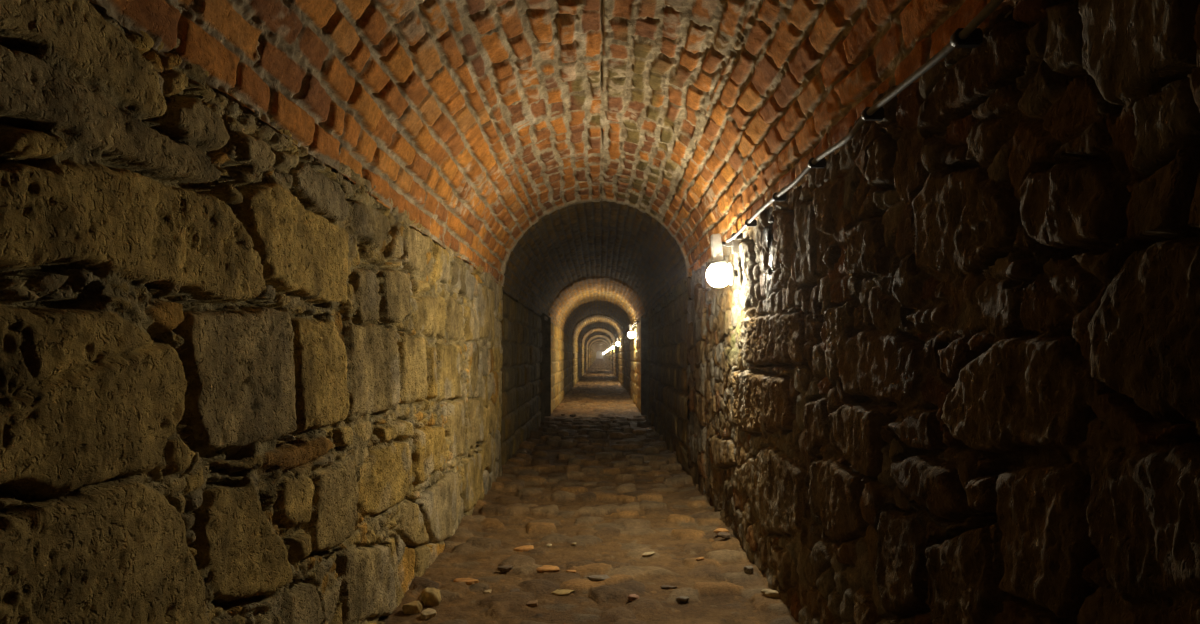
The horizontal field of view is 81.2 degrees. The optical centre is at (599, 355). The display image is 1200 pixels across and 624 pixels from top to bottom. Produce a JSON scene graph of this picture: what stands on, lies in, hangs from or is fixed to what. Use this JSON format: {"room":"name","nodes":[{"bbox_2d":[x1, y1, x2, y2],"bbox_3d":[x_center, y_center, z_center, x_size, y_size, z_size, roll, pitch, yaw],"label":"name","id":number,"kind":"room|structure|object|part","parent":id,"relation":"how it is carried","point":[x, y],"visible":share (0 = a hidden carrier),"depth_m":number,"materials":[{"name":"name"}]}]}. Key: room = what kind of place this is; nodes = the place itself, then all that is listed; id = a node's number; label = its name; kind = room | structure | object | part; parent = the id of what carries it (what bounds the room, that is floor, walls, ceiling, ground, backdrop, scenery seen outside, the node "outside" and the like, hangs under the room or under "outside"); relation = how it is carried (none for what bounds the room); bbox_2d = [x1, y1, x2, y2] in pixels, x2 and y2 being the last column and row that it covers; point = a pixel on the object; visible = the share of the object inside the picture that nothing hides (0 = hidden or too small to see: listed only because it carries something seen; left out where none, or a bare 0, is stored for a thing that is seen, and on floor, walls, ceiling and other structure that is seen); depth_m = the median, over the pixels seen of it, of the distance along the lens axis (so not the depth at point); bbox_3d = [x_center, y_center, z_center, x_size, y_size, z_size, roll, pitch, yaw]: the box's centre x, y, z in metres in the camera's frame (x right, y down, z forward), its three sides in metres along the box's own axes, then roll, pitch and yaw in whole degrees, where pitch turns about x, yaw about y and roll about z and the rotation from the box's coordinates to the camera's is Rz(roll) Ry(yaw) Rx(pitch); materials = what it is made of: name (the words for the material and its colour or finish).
{"room":"underground passage","nodes":[
{"label":"underground passage","id":0,"kind":"room"},
{"bbox_2d":[0,0,550,623],"bbox_3d":[-1.510,0.230,5.326,1.381,1.760,13.252,0,0,0],"label":"wall","id":1,"kind":"structure","parent":0,"point":[238,385],"depth_m":1.52,"materials":[{"name":"stone"}]},
{"bbox_2d":[88,0,1018,320],"bbox_3d":[-0.041,-1.040,5.320,1.895,0.905,13.240,0,0,0],"label":"ceiling","id":2,"kind":"structure","parent":0,"point":[481,121],"depth_m":2.88,"materials":[{"name":"brick"}]},
{"bbox_2d":[547,323,595,412],"bbox_3d":[-0.887,0.230,89.970,0.096,1.760,156.060,0,0,0],"label":"wall","id":3,"kind":"structure","parent":0,"point":[570,359],"depth_m":18.09,"materials":[{"name":"beige stone"}]},
{"bbox_2d":[378,415,798,623],"bbox_3d":[-0.040,1.002,5.350,1.921,0.112,13.300,0,0,0],"label":"floor","id":4,"kind":"structure","parent":0,"point":[587,482],"depth_m":3.81,"materials":[{"name":"brown stone"}]},
{"bbox_2d":[402,601,421,613],"bbox_3d":[-0.767,1.032,2.862,0.078,0.060,0.059,0,0,22],"label":"loose stone","id":5,"kind":"object","parent":4,"relation":"on","point":[415,607],"visible":0.94,"depth_m":2.84,"materials":[{"name":"beige stone"}]},
{"bbox_2d":[421,608,436,619],"bbox_3d":[-0.687,1.042,2.803,0.063,0.047,0.056,0,0,-18],"label":"loose stone","id":6,"kind":"object","parent":4,"relation":"on","point":[429,613],"visible":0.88,"depth_m":2.79,"materials":[{"name":"beige stone"}]},
{"bbox_2d":[421,588,440,606],"bbox_3d":[-0.714,1.027,2.958,0.085,0.091,0.067,0,0,-15],"label":"loose stone","id":7,"kind":"object","parent":4,"relation":"on","point":[431,597],"visible":0.86,"depth_m":2.94,"materials":[{"name":"beige stone"}]},
{"bbox_2d":[454,578,478,584],"bbox_3d":[-0.617,1.046,3.235,0.121,0.030,0.051,1,0,-3],"label":"loose stone","id":8,"kind":"object","parent":4,"relation":"on","point":[469,581],"visible":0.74,"depth_m":3.23,"materials":[{"name":"orange stone"}]},
{"bbox_2d":[498,565,512,572],"bbox_3d":[-0.456,1.031,3.386,0.077,0.031,0.047,0,0,-31],"label":"loose stone","id":9,"kind":"object","parent":4,"relation":"on","point":[505,568],"visible":1,"depth_m":3.37,"materials":[{"name":"grey stone"}]},
{"bbox_2d":[513,545,533,551],"bbox_3d":[-0.413,1.044,3.781,0.108,0.032,0.068,0,0,-32],"label":"loose stone","id":10,"kind":"object","parent":4,"relation":"on","point":[527,547],"visible":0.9,"depth_m":3.77,"materials":[{"name":"stone"}]},
{"bbox_2d":[526,600,537,606],"bbox_3d":[-0.284,1.048,2.941,0.057,0.036,0.044,-1,1,-34],"label":"loose stone","id":11,"kind":"object","parent":4,"relation":"on","point":[534,603],"visible":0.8,"depth_m":2.93,"materials":[{"name":"brown stone"}]},
{"bbox_2d":[536,565,559,572],"bbox_3d":[-0.259,1.044,3.418,0.129,0.032,0.076,0,0,19],"label":"loose stone","id":12,"kind":"object","parent":4,"relation":"on","point":[546,568],"visible":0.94,"depth_m":3.40,"materials":[{"name":"orange stone"}]},
{"bbox_2d":[551,589,574,595],"bbox_3d":[-0.163,1.048,3.102,0.089,0.024,0.088,0,0,41],"label":"loose stone","id":13,"kind":"object","parent":4,"relation":"on","point":[562,592],"visible":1,"depth_m":3.08,"materials":[{"name":"beige stone"}]},
{"bbox_2d":[587,575,610,581],"bbox_3d":[-0.006,1.025,3.219,0.109,0.030,0.051,0,0,14],"label":"loose stone","id":14,"kind":"object","parent":4,"relation":"on","point":[593,578],"visible":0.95,"depth_m":3.21,"materials":[{"name":"grey stone"}]},
{"bbox_2d":[628,594,638,600],"bbox_3d":[0.142,1.033,2.990,0.051,0.027,0.034,1,0,-6],"label":"loose stone","id":15,"kind":"object","parent":4,"relation":"on","point":[631,597],"visible":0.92,"depth_m":2.98,"materials":[{"name":"stone"}]},
{"bbox_2d":[642,552,654,555],"bbox_3d":[0.251,1.036,3.658,0.080,0.019,0.033,-1,1,-29],"label":"loose stone","id":16,"kind":"object","parent":4,"relation":"on","point":[645,553],"visible":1,"depth_m":3.65,"materials":[{"name":"beige stone"}]},
{"bbox_2d":[660,585,676,588],"bbox_3d":[0.311,1.050,3.166,0.079,0.022,0.026,2,0,-6],"label":"loose stone","id":17,"kind":"object","parent":4,"relation":"on","point":[662,586],"visible":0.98,"depth_m":3.16,"materials":[{"name":"grey stone"}]},
{"bbox_2d":[676,596,688,602],"bbox_3d":[0.355,1.039,2.986,0.056,0.028,0.038,-1,0,-17],"label":"loose stone","id":18,"kind":"object","parent":4,"relation":"on","point":[684,599],"visible":1,"depth_m":2.97,"materials":[{"name":"stone"}]},
{"bbox_2d":[713,528,728,532],"bbox_3d":[0.688,0.995,3.972,0.090,0.029,0.039,0,0,3],"label":"loose stone","id":19,"kind":"object","parent":4,"relation":"on","point":[718,530],"visible":0.78,"depth_m":3.96,"materials":[{"name":"stone"}]},
{"bbox_2d":[717,532,730,537],"bbox_3d":[0.686,0.991,3.870,0.073,0.029,0.050,0,0,-31],"label":"loose stone","id":20,"kind":"object","parent":4,"relation":"on","point":[720,534],"visible":1,"depth_m":3.86,"materials":[{"name":"stone"}]},
{"bbox_2d":[743,566,753,573],"bbox_3d":[0.701,1.011,3.296,0.045,0.043,0.045,0,0,35],"label":"loose stone","id":21,"kind":"object","parent":4,"relation":"on","point":[747,569],"visible":0.98,"depth_m":3.28,"materials":[{"name":"stone"}]},
{"bbox_2d":[761,589,779,597],"bbox_3d":[0.729,1.005,2.953,0.102,0.034,0.049,1,1,29],"label":"loose stone","id":22,"kind":"object","parent":4,"relation":"on","point":[767,592],"visible":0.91,"depth_m":2.94,"materials":[{"name":"beige stone"}]},
{"bbox_2d":[548,276,645,352],"bbox_3d":[-0.056,-1.090,89.970,2.080,1.008,156.060,0,0,0],"label":"ceiling","id":23,"kind":"structure","parent":0,"point":[596,311],"depth_m":16.57,"materials":[{"name":"brown brick"}]},
{"bbox_2d":[551,358,645,416],"bbox_3d":[-0.025,0.813,90.040,1.950,0.481,156.080,0,0,0],"label":"floor","id":24,"kind":"structure","parent":0,"point":[598,393],"depth_m":17.17,"materials":[{"name":"brown stone"}]},
{"bbox_2d":[596,350,602,358],"bbox_3d":[-0.025,-0.200,168.000,1.950,2.700,0.001,0,0,0],"label":"wall","id":25,"kind":"structure","parent":0,"point":[599,354],"depth_m":168.00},
{"bbox_2d":[603,316,640,412],"bbox_3d":[0.758,0.200,90.150,0.094,1.820,155.700,0,0,0],"label":"wall","id":26,"kind":"structure","parent":0,"point":[624,360],"depth_m":18.59,"materials":[{"name":"beige stone"}]},
{"bbox_2d":[628,324,635,337],"bbox_3d":[0.670,-0.518,14.600,0.173,0.292,0.136,0,0,0],"label":"wall lamp","id":27,"kind":"object","parent":26,"relation":"attached to","point":[631,334],"visible":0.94,"depth_m":14.57,"materials":[{"name":"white glass"}]},
{"bbox_3d":[0.652,-0.436,14.600,0.136,0.128,0.136,-5,0,0],"label":"globe","id":28,"kind":"part","parent":27,"relation":"part of","materials":[{"name":"white glass"}]},
{"bbox_2d":[641,0,1199,623],"bbox_3d":[1.360,0.204,5.506,1.280,1.812,13.612,0,0,0],"label":"wall","id":29,"kind":"structure","parent":0,"point":[951,376],"depth_m":1.39,"materials":[{"name":"stone"}]},
{"bbox_2d":[706,233,738,287],"bbox_3d":[0.664,-0.518,3.800,0.173,0.292,0.136,0,0,0],"label":"wall lamp","id":30,"kind":"object","parent":29,"relation":"attached to","point":[719,274],"visible":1,"depth_m":3.77,"materials":[{"name":"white glass"}]},
{"bbox_3d":[0.646,-0.436,3.800,0.136,0.128,0.136,-5,0,0],"label":"globe","id":31,"kind":"part","parent":30,"relation":"part of","materials":[{"name":"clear glass"}]},
{"bbox_3d":[0.724,-0.447,3.800,0.044,0.132,0.132,-5,0,0],"label":"dish","id":32,"kind":"part","parent":30,"relation":"part of","materials":[{"name":"metal"}]},
{"bbox_3d":[0.732,-0.611,3.800,0.030,0.105,0.070,-5,0,0],"label":"wall plate","id":33,"kind":"part","parent":30,"relation":"part of","materials":[{"name":"metal"}]},
{"bbox_2d":[726,0,1003,241],"bbox_3d":[0.703,-0.629,1.260,0.074,0.059,4.921,0,0,0],"label":"cable","id":34,"kind":"object","parent":29,"relation":"attached to","point":[970,36],"visible":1,"depth_m":1.67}
]}

